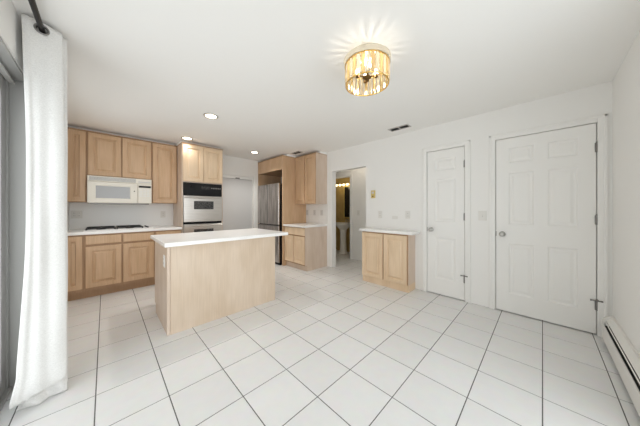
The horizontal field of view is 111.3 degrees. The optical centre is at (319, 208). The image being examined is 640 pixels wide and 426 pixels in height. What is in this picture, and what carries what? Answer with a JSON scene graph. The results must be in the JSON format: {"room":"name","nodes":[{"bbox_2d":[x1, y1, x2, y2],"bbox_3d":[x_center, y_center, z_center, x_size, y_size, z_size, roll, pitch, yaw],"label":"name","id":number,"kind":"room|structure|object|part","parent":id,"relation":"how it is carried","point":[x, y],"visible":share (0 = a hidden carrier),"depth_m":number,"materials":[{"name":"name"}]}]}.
{"room":"kitchen","nodes":[
{"label":"kitchen","id":0,"kind":"room"},
{"bbox_2d":[0,0,68,229],"bbox_3d":[-1.905,0.010,1.254,0.200,2.400,5.660,0,0,-45],"label":"wall","id":1,"kind":"structure","parent":0,"point":[10,22],"depth_m":1.26,"materials":[{"name":"white paint"}]},
{"bbox_2d":[0,36,23,411],"bbox_3d":[-1.404,0.160,0.758,0.171,2.100,1.950,0,0,-45],"label":"door","id":2,"kind":"structure","parent":1,"relation":"in","point":[10,71],"depth_m":1.40,"materials":[{"name":"grey metal"}]},
{"bbox_3d":[-1.732,0.166,1.073,0.036,2.032,0.980,0,0,-45],"label":"sash","id":3,"kind":"part","parent":2,"relation":"part of","materials":[{"name":"grey metal"}]},
{"bbox_2d":[9,80,25,388],"bbox_3d":[-2.048,0.171,1.487,0.074,2.078,0.008,0,0,-45],"label":"door frame","id":4,"kind":"structure","parent":1,"relation":"attached to","point":[17,124],"depth_m":1.48,"materials":[{"name":"grey paint"}]},
{"bbox_2d":[28,0,45,32],"bbox_3d":[-1.253,-1.128,0.816,0.116,0.070,2.368,0,0,-45],"label":"curtain rod","id":5,"kind":"object","parent":1,"relation":"attached to","point":[33,5],"visible":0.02,"depth_m":1.26,"materials":[{"name":"grey metal"}]},
{"bbox_2d":[9,14,67,410],"bbox_3d":[-1.840,0.015,1.451,0.354,2.376,0.220,0,0,42],"label":"curtain","id":6,"kind":"object","parent":5,"relation":"hanging from","point":[42,356],"visible":1,"depth_m":1.38,"materials":[{"name":"white fabric"}]},
{"bbox_2d":[223,155,260,227],"bbox_3d":[-1.836,0.010,5.206,5.440,2.400,0.120,0,0,-45],"label":"wall","id":7,"kind":"structure","parent":0,"point":[235,165],"depth_m":5.17,"materials":[{"name":"white paint"}]},
{"bbox_2d":[67,127,86,202],"bbox_3d":[-3.547,-0.619,3.204,0.190,1.037,0.333,0,0,-45],"label":"upper cabinet","id":8,"kind":"object","parent":7,"relation":"attached to","point":[77,138],"visible":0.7,"depth_m":3.10,"materials":[{"name":"brown wood"}]},
{"bbox_2d":[87,175,151,204],"bbox_3d":[-3.173,-0.277,3.490,0.729,0.410,0.439,0,0,-45],"label":"microwave oven","id":9,"kind":"object","parent":7,"relation":"attached to","point":[100,189],"visible":1,"depth_m":3.32,"materials":[{"name":"white plastic"}]},
{"bbox_3d":[-3.095,-0.244,3.283,0.546,0.304,0.028,0,0,-45],"label":"door","id":10,"kind":"part","parent":9,"relation":"part of","materials":[{"name":"white plastic"}]},
{"bbox_3d":[-2.835,-0.244,3.539,0.175,0.304,0.028,0,0,-45],"label":"control panel","id":11,"kind":"part","parent":9,"relation":"part of","materials":[{"name":"white plastic"}]},
{"bbox_2d":[87,130,151,179],"bbox_3d":[-3.211,-0.814,3.534,0.750,0.647,0.333,0,0,-45],"label":"upper cabinet","id":12,"kind":"object","parent":7,"relation":"attached to","point":[108,155],"visible":0.94,"depth_m":3.39,"materials":[{"name":"brown wood"}]},
{"bbox_3d":[-3.234,-0.804,3.292,0.355,0.617,0.020,0,0,-45],"label":"door","id":13,"kind":"part","parent":12,"relation":"part of","materials":[{"name":"brown wood"}]},
{"bbox_3d":[-3.214,-1.131,3.537,0.750,0.012,0.325,0,0,-45],"label":"moulding","id":14,"kind":"part","parent":12,"relation":"part of","materials":[{"name":"beige wood"}]},
{"bbox_2d":[68,126,174,144],"bbox_3d":[-3.195,-1.163,3.641,1.300,0.052,0.202,0,0,-45],"label":"trim","id":15,"kind":"structure","parent":12,"relation":"attached to","point":[68,126],"depth_m":3.48,"materials":[{"name":"brown paint"}]},
{"bbox_3d":[-2.969,-0.804,3.552,0.355,0.617,0.020,0,0,-45],"label":"door","id":16,"kind":"part","parent":12,"relation":"part of","materials":[{"name":"brown wood"}]},
{"bbox_2d":[69,202,172,229],"bbox_3d":[-3.265,0.107,3.712,1.305,0.455,0.006,0,0,-45],"label":"backsplash","id":17,"kind":"structure","parent":7,"relation":"attached to","point":[93,215],"depth_m":3.63,"materials":[{"name":"white"}]},
{"bbox_2d":[71,211,81,218],"bbox_3d":[-3.674,0.083,3.299,0.118,0.118,0.008,0,0,-45],"label":"wall outlet","id":18,"kind":"object","parent":17,"relation":"attached to","point":[74,214],"visible":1,"depth_m":3.30,"materials":[{"name":"white plastic"}]},
{"bbox_2d":[152,142,176,203],"bbox_3d":[-2.814,-0.619,3.924,0.364,1.037,0.333,0,0,-45],"label":"upper cabinet","id":19,"kind":"object","parent":7,"relation":"attached to","point":[164,156],"visible":0.82,"depth_m":3.80,"materials":[{"name":"brown wood"}]},
{"bbox_2d":[223,175,252,229],"bbox_3d":[-1.988,0.223,5.064,0.905,1.975,0.090,0,0,-45],"label":"door","id":20,"kind":"structure","parent":7,"relation":"in","point":[237,190],"depth_m":5.11,"materials":[{"name":"grey paint"}]},
{"bbox_2d":[223,172,255,227],"bbox_3d":[-1.934,0.200,5.016,0.995,2.020,0.014,0,0,-45],"label":"door frame","id":21,"kind":"structure","parent":7,"relation":"attached to","point":[225,173],"depth_m":5.34,"materials":[{"name":"white paint"}]},
{"bbox_2d":[0,250,639,425],"bbox_3d":[0.013,1.260,3.168,5.660,0.100,5.700,0,0,-45],"label":"floor","id":22,"kind":"structure","parent":0,"point":[333,346],"depth_m":1.69,"materials":[{"name":"grey tile"}]},
{"bbox_2d":[68,235,83,300],"bbox_3d":[-3.436,0.777,3.082,0.177,0.865,0.663,0,0,-45],"label":"base cabinet","id":23,"kind":"object","parent":22,"relation":"on","point":[75,243],"visible":0.57,"depth_m":2.87,"materials":[{"name":"brown wood"}]},
{"bbox_2d":[84,231,154,297],"bbox_3d":[-3.101,0.777,3.411,0.761,0.865,0.663,0,0,-45],"label":"base cabinet","id":24,"kind":"object","parent":22,"relation":"on","point":[113,262],"visible":0.93,"depth_m":3.15,"materials":[{"name":"brown wood"}]},
{"bbox_3d":[-3.010,0.423,3.050,0.356,0.117,0.020,0,0,-45],"label":"drawer","id":25,"kind":"part","parent":24,"relation":"part of","materials":[{"name":"brown wood"}]},
{"bbox_3d":[-3.010,0.787,3.050,0.356,0.555,0.020,0,0,-45],"label":"door","id":26,"kind":"part","parent":24,"relation":"part of","materials":[{"name":"brown wood"}]},
{"bbox_2d":[68,225,181,235],"bbox_3d":[-3.025,0.325,3.469,1.304,0.040,0.675,0,0,-45],"label":"countertop","id":27,"kind":"structure","parent":24,"relation":"on","point":[72,232],"depth_m":3.20,"materials":[{"name":"white stone"}]},
{"bbox_2d":[83,225,152,231],"bbox_3d":[-3.112,0.285,3.409,0.760,0.040,0.535,0,0,-45],"label":"gas cooktop","id":28,"kind":"object","parent":27,"relation":"in","point":[121,227],"visible":1,"depth_m":3.31,"materials":[{"name":"black metal"}]},
{"bbox_3d":[-2.742,0.423,3.313,0.356,0.117,0.020,0,0,-45],"label":"drawer","id":29,"kind":"part","parent":24,"relation":"part of","materials":[{"name":"brown wood"}]},
{"bbox_3d":[-2.742,0.787,3.313,0.356,0.555,0.020,0,0,-45],"label":"door","id":30,"kind":"part","parent":24,"relation":"part of","materials":[{"name":"brown wood"}]},
{"bbox_2d":[154,229,181,284],"bbox_3d":[-2.699,0.777,3.806,0.366,0.865,0.663,0,0,-45],"label":"base cabinet","id":31,"kind":"object","parent":22,"relation":"on","point":[163,231],"visible":0.14,"depth_m":3.56,"materials":[{"name":"brown wood"}]},
{"bbox_3d":[-2.474,0.423,3.577,0.336,0.117,0.020,0,0,-45],"label":"drawer","id":32,"kind":"part","parent":31,"relation":"part of","materials":[{"name":"brown wood"}]},
{"bbox_2d":[173,142,222,232],"bbox_3d":[-2.325,0.036,4.174,0.684,2.347,0.663,0,0,-45],"label":"tall cabinet","id":33,"kind":"object","parent":22,"relation":"on","point":[195,163],"visible":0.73,"depth_m":3.90,"materials":[{"name":"brown wood"}]},
{"bbox_3d":[-2.217,-0.796,3.829,0.323,0.633,0.020,0,0,-45],"label":"door","id":34,"kind":"part","parent":33,"relation":"part of","materials":[{"name":"brown wood"}]},
{"bbox_2d":[175,140,219,148],"bbox_3d":[-2.370,-1.163,4.220,0.672,0.052,0.532,0,0,-45],"label":"trim","id":35,"kind":"structure","parent":33,"relation":"attached to","point":[180,141],"depth_m":3.97,"materials":[{"name":"brown paint"}]},
{"bbox_3d":[-2.328,-1.131,4.177,0.684,0.012,0.655,0,0,-45],"label":"moulding","id":36,"kind":"part","parent":33,"relation":"part of","materials":[{"name":"beige wood"}]},
{"bbox_2d":[183,182,221,232],"bbox_3d":[-2.254,0.147,4.102,0.634,1.210,0.578,0,0,-45],"label":"wall oven","id":37,"kind":"object","parent":33,"relation":"in","point":[202,203],"visible":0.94,"depth_m":3.91,"materials":[{"name":"silver metal"}]},
{"bbox_3d":[-2.100,-0.350,3.945,0.634,0.216,0.021,0,0,-45],"label":"control panel","id":38,"kind":"part","parent":37,"relation":"part of","materials":[{"name":"black plastic"}]},
{"bbox_3d":[-1.982,-0.796,4.060,0.323,0.633,0.020,0,0,-45],"label":"door","id":39,"kind":"part","parent":33,"relation":"part of","materials":[{"name":"brown wood"}]},
{"bbox_2d":[155,236,274,335],"bbox_3d":[-1.293,0.781,2.771,1.200,0.857,0.765,0,0,-45],"label":"kitchen island","id":40,"kind":"object","parent":22,"relation":"on","point":[198,284],"visible":0.84,"depth_m":2.39,"materials":[{"name":"brown wood"}]},
{"bbox_3d":[-1.719,0.781,2.361,0.010,0.857,0.713,0,0,-45],"label":"panel","id":41,"kind":"part","parent":40,"relation":"part of","materials":[{"name":"brown wood"}]},
{"bbox_3d":[-1.454,0.781,2.097,0.026,0.857,0.030,0,0,-45],"label":"corner post","id":42,"kind":"part","parent":40,"relation":"part of","materials":[{"name":"brown wood"}]},
{"bbox_2d":[150,228,287,247],"bbox_3d":[-1.229,0.333,2.784,1.380,0.040,0.885,0,0,-45],"label":"island countertop","id":43,"kind":"structure","parent":40,"relation":"on","point":[193,238],"depth_m":2.52,"materials":[{"name":"white stone"}]},
{"bbox_2d":[258,183,281,264],"bbox_3d":[-0.965,0.325,5.218,0.662,1.770,0.891,0,0,-45],"label":"refrigerator","id":44,"kind":"object","parent":22,"relation":"on","point":[270,195],"visible":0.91,"depth_m":4.83,"materials":[{"name":"silver metal"}]},
{"bbox_3d":[-1.339,-0.108,5.164,0.050,0.904,0.444,0,0,-45],"label":"door","id":45,"kind":"part","parent":44,"relation":"part of","materials":[{"name":"metal"}]},
{"bbox_3d":[-1.183,-0.100,4.990,0.032,0.860,0.012,0,0,-45],"label":"pocket handle","id":46,"kind":"part","parent":44,"relation":"part of","materials":[{"name":"silver metal"}]},
{"bbox_3d":[-1.182,0.755,5.004,0.050,0.799,0.891,0,0,-45],"label":"freezer drawer","id":47,"kind":"part","parent":44,"relation":"part of","materials":[{"name":"metal"}]},
{"bbox_3d":[-1.025,-0.108,4.845,0.050,0.904,0.444,0,0,-45],"label":"door","id":48,"kind":"part","parent":44,"relation":"part of","materials":[{"name":"metal"}]},
{"bbox_2d":[258,155,305,265],"bbox_3d":[-0.931,0.032,5.258,0.665,2.357,1.065,0,0,-45],"label":"enclosure","id":49,"kind":"object","parent":22,"relation":"on","point":[270,171],"visible":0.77,"depth_m":4.83,"materials":[{"name":"brown wood"}]},
{"bbox_3d":[-1.290,0.037,5.631,0.655,2.345,0.030,0,0,-45],"label":"panel","id":50,"kind":"part","parent":49,"relation":"part of","materials":[{"name":"brown wood"}]},
{"bbox_3d":[-1.153,-0.995,5.041,0.021,0.280,1.003,0,0,-45],"label":"header panel","id":51,"kind":"part","parent":49,"relation":"part of","materials":[{"name":"brown wood"}]},
{"bbox_2d":[260,169,281,176],"bbox_3d":[-0.920,-0.865,5.270,0.633,0.020,1.003,0,0,-45],"label":"shelf","id":52,"kind":"object","parent":49,"relation":"attached to","point":[270,172],"depth_m":5.27,"materials":[{"name":"brown wood"}]},
{"bbox_3d":[-0.566,0.037,4.894,0.655,2.345,0.030,0,0,-45],"label":"panel","id":53,"kind":"part","parent":49,"relation":"part of","materials":[{"name":"brown wood"}]},
{"bbox_2d":[285,226,326,270],"bbox_3d":[-0.310,0.786,4.652,0.630,0.848,0.670,0,0,-45],"label":"base cabinet","id":54,"kind":"object","parent":22,"relation":"on","point":[305,248],"visible":0.88,"depth_m":4.40,"materials":[{"name":"brown wood"}]},
{"bbox_3d":[-0.640,0.812,4.553,0.020,0.535,0.301,0,0,-45],"label":"door","id":55,"kind":"part","parent":54,"relation":"part of","materials":[{"name":"brown wood"}]},
{"bbox_3d":[-0.521,0.734,4.445,0.002,0.741,0.668,0,0,-45],"label":"frame","id":56,"kind":"part","parent":54,"relation":"part of","materials":[{"name":"beige wood"}]},
{"bbox_3d":[-0.523,0.448,4.434,0.020,0.145,0.642,0,0,-45],"label":"drawer","id":57,"kind":"part","parent":54,"relation":"part of","materials":[{"name":"brown wood"}]},
{"bbox_3d":[-0.411,0.812,4.319,0.020,0.535,0.313,0,0,-45],"label":"door","id":58,"kind":"part","parent":54,"relation":"part of","materials":[{"name":"brown wood"}]},
{"bbox_2d":[283,223,327,227],"bbox_3d":[-0.313,0.342,4.632,0.648,0.040,0.695,0,0,-45],"label":"countertop","id":59,"kind":"structure","parent":54,"relation":"on","point":[300,225],"depth_m":4.51,"materials":[{"name":"white stone"}]},
{"bbox_2d":[336,219,349,253],"bbox_3d":[0.647,0.743,5.964,0.514,0.935,0.528,0,0,-45],"label":"pedestal sink","id":60,"kind":"object","parent":22,"relation":"on","point":[343,226],"visible":0.8,"depth_m":5.87,"materials":[{"name":"white ceramic"}]},
{"bbox_2d":[336,222,349,229],"bbox_3d":[0.631,0.461,5.949,0.470,0.178,0.528,0,0,-45],"label":"basin","id":61,"kind":"object","parent":60,"relation":"in","point":[341,225],"depth_m":5.79,"materials":[{"name":"white ceramic"}]},
{"bbox_2d":[362,231,414,292],"bbox_3d":[1.075,0.790,3.505,0.263,0.840,0.787,0,0,-45],"label":"base cabinet","id":62,"kind":"object","parent":22,"relation":"on","point":[388,259],"visible":0.87,"depth_m":3.33,"materials":[{"name":"brown wood"}]},
{"bbox_3d":[0.848,0.749,3.563,0.020,0.713,0.378,0,0,-45],"label":"door","id":63,"kind":"part","parent":62,"relation":"part of","materials":[{"name":"brown wood"}]},
{"bbox_2d":[359,228,419,234],"bbox_3d":[1.080,0.350,3.480,0.290,0.040,0.900,0,0,-45],"label":"countertop","id":64,"kind":"structure","parent":62,"relation":"on","point":[380,230],"depth_m":3.36,"materials":[{"name":"white stone"}]},
{"bbox_3d":[1.123,0.749,3.283,0.020,0.713,0.362,0,0,-45],"label":"door","id":65,"kind":"part","parent":62,"relation":"part of","materials":[{"name":"brown wood"}]},
{"bbox_2d":[12,0,639,160],"bbox_3d":[0.013,-1.240,3.168,5.660,0.100,5.700,0,0,-45],"label":"ceiling","id":66,"kind":"structure","parent":0,"point":[271,72],"depth_m":1.75,"materials":[{"name":"white paint"}]},
{"bbox_2d":[203,113,217,118],"bbox_3d":[-1.396,-1.185,2.800,0.176,0.009,0.176,0,0,-45],"label":"recessed light","id":67,"kind":"object","parent":66,"relation":"in","point":[207,115],"visible":1,"depth_m":2.79,"materials":[{"name":"white plastic"}]},
{"bbox_2d":[344,43,390,95],"bbox_3d":[0.355,-1.062,1.653,0.348,0.256,0.348,0,0,-45],"label":"crystal ceiling light","id":68,"kind":"object","parent":66,"relation":"attached to","point":[365,55],"visible":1,"depth_m":1.57,"materials":[{"name":"gold glass"}]},
{"bbox_3d":[0.355,-1.067,1.653,0.068,0.221,0.068,0,0,-45],"label":"stem","id":69,"kind":"part","parent":68,"relation":"part of","materials":[{"name":"brown metal"}]},
{"bbox_2d":[388,124,410,131],"bbox_3d":[1.163,-1.186,3.204,0.130,0.008,0.300,0,0,-45],"label":"ceiling vent","id":70,"kind":"object","parent":66,"relation":"in","point":[405,125],"visible":1,"depth_m":3.19,"materials":[{"name":"grey metal"}]},
{"bbox_2d":[336,177,349,251],"bbox_3d":[0.618,0.010,6.034,0.660,2.400,2.140,0,0,-45],"label":"wall","id":71,"kind":"structure","parent":0,"point":[339,189],"depth_m":6.38,"materials":[{"name":"yellow paint"}]},
{"bbox_2d":[336,182,349,186],"bbox_3d":[0.638,-0.697,6.250,0.126,0.095,0.580,0,0,-45],"label":"vanity light","id":72,"kind":"object","parent":71,"relation":"attached to","point":[348,183],"visible":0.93,"depth_m":6.21,"materials":[{"name":"white glass"}]},
{"bbox_2d":[344,186,349,217],"bbox_3d":[0.872,-0.195,6.080,0.031,0.910,0.530,0,0,-45],"label":"bathroom mirror","id":73,"kind":"object","parent":71,"relation":"attached to","point":[346,188],"visible":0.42,"depth_m":6.17,"materials":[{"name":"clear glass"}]},
{"bbox_2d":[336,168,365,260],"bbox_3d":[1.530,0.010,4.564,0.100,2.400,5.515,0,0,-45],"label":"wall","id":74,"kind":"structure","parent":0,"point":[358,175],"depth_m":5.15,"materials":[{"name":"white paint"}]},
{"bbox_2d":[336,173,351,258],"bbox_3d":[0.462,0.176,5.565,0.018,2.067,0.880,0,0,-45],"label":"door frame","id":75,"kind":"structure","parent":74,"relation":"attached to","point":[350,174],"depth_m":5.28,"materials":[{"name":"white paint"}]},
{"bbox_2d":[281,81,611,316],"bbox_3d":[0.907,0.010,3.952,0.120,2.400,5.515,0,0,-45],"label":"wall","id":76,"kind":"structure","parent":0,"point":[393,165],"depth_m":2.82,"materials":[{"name":"white paint"}]},
{"bbox_2d":[295,152,326,203],"bbox_3d":[-0.207,-0.626,4.754,0.340,1.042,0.670,0,0,-45],"label":"upper cabinet","id":77,"kind":"object","parent":76,"relation":"attached to","point":[310,169],"visible":1,"depth_m":4.56,"materials":[{"name":"brown wood"}]},
{"bbox_3d":[-0.437,-0.617,4.760,0.020,1.012,0.309,0,0,-45],"label":"door","id":78,"kind":"part","parent":77,"relation":"part of","materials":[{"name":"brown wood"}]},
{"bbox_3d":[-0.203,-0.617,4.521,0.020,1.012,0.313,0,0,-45],"label":"door","id":79,"kind":"part","parent":77,"relation":"part of","materials":[{"name":"brown wood"}]},
{"bbox_2d":[306,204,327,223],"bbox_3d":[-0.080,0.118,4.864,0.008,0.467,0.690,0,0,-45],"label":"backsplash","id":80,"kind":"structure","parent":76,"relation":"attached to","point":[310,218],"depth_m":4.83,"materials":[{"name":"white tile"}]},
{"bbox_2d":[371,190,374,197],"bbox_3d":[0.928,-0.258,3.825,0.027,0.136,0.080,0,0,-45],"label":"thermostat","id":81,"kind":"object","parent":76,"relation":"attached to","point":[372,191],"visible":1,"depth_m":3.81,"materials":[{"name":"gold metal"}]},
{"bbox_2d":[405,211,409,218],"bbox_3d":[1.362,0.090,3.397,0.008,0.120,0.075,0,0,-45],"label":"wall outlet","id":82,"kind":"object","parent":76,"relation":"attached to","point":[407,213],"visible":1,"depth_m":3.40,"materials":[{"name":"white plastic"}]},
{"bbox_2d":[422,140,469,302],"bbox_3d":[1.765,0.160,3.064,0.140,2.100,0.596,0,0,-45],"label":"door frame","id":83,"kind":"structure","parent":76,"relation":"attached to","point":[466,143],"depth_m":2.93,"materials":[{"name":"white paint"}]},
{"bbox_2d":[427,146,467,300],"bbox_3d":[1.732,0.188,3.008,0.102,2.024,0.503,0,0,-45],"label":"door","id":84,"kind":"structure","parent":76,"relation":"in","point":[446,276],"depth_m":3.03,"materials":[{"name":"white paint"}]},
{"bbox_2d":[478,211,486,220],"bbox_3d":[2.021,0.085,2.722,0.016,0.118,0.085,0,0,-45],"label":"light switch","id":85,"kind":"object","parent":76,"relation":"attached to","point":[482,215],"visible":1,"depth_m":2.72,"materials":[{"name":"white plastic"}]},
{"bbox_2d":[489,114,607,336],"bbox_3d":[2.419,0.160,2.399,0.140,2.100,0.886,0,0,-45],"label":"door frame","id":86,"kind":"structure","parent":76,"relation":"attached to","point":[601,121],"depth_m":2.09,"materials":[{"name":"white paint"}]},
{"bbox_2d":[496,123,602,333],"bbox_3d":[2.386,0.188,2.342,0.102,2.024,0.794,0,0,-45],"label":"door","id":87,"kind":"structure","parent":76,"relation":"in","point":[547,218],"depth_m":2.33,"materials":[{"name":"white paint"}]},
{"bbox_3d":[2.138,0.295,2.570,0.067,0.060,0.060,0,0,-45],"label":"knob","id":88,"kind":"part","parent":87,"relation":"part of","materials":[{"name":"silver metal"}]},
{"bbox_2d":[612,31,639,355],"bbox_3d":[1.465,0.010,0.718,3.857,2.400,0.120,0,0,-45],"label":"wall","id":89,"kind":"structure","parent":0,"point":[626,82],"depth_m":1.69,"materials":[{"name":"white paint"}]},
{"bbox_2d":[601,316,639,416],"bbox_3d":[2.175,1.093,1.552,1.277,0.234,0.072,0,0,-45],"label":"baseboard heater","id":90,"kind":"object","parent":89,"relation":"attached to","point":[626,359],"visible":1,"depth_m":1.56,"materials":[{"name":"white metal"}]},
{"bbox_2d":[607,318,639,378],"bbox_3d":[2.180,0.999,1.544,1.275,0.038,0.042,0,0,-45],"label":"cover","id":91,"kind":"object","parent":90,"relation":"attached to","point":[632,355],"depth_m":1.59,"materials":[{"name":"white metal"}]},
{"bbox_3d":[2.197,1.094,1.527,1.275,0.232,0.006,0,0,-45],"label":"plate","id":92,"kind":"part","parent":90,"relation":"part of","materials":[{"name":"white metal"}]}
]}

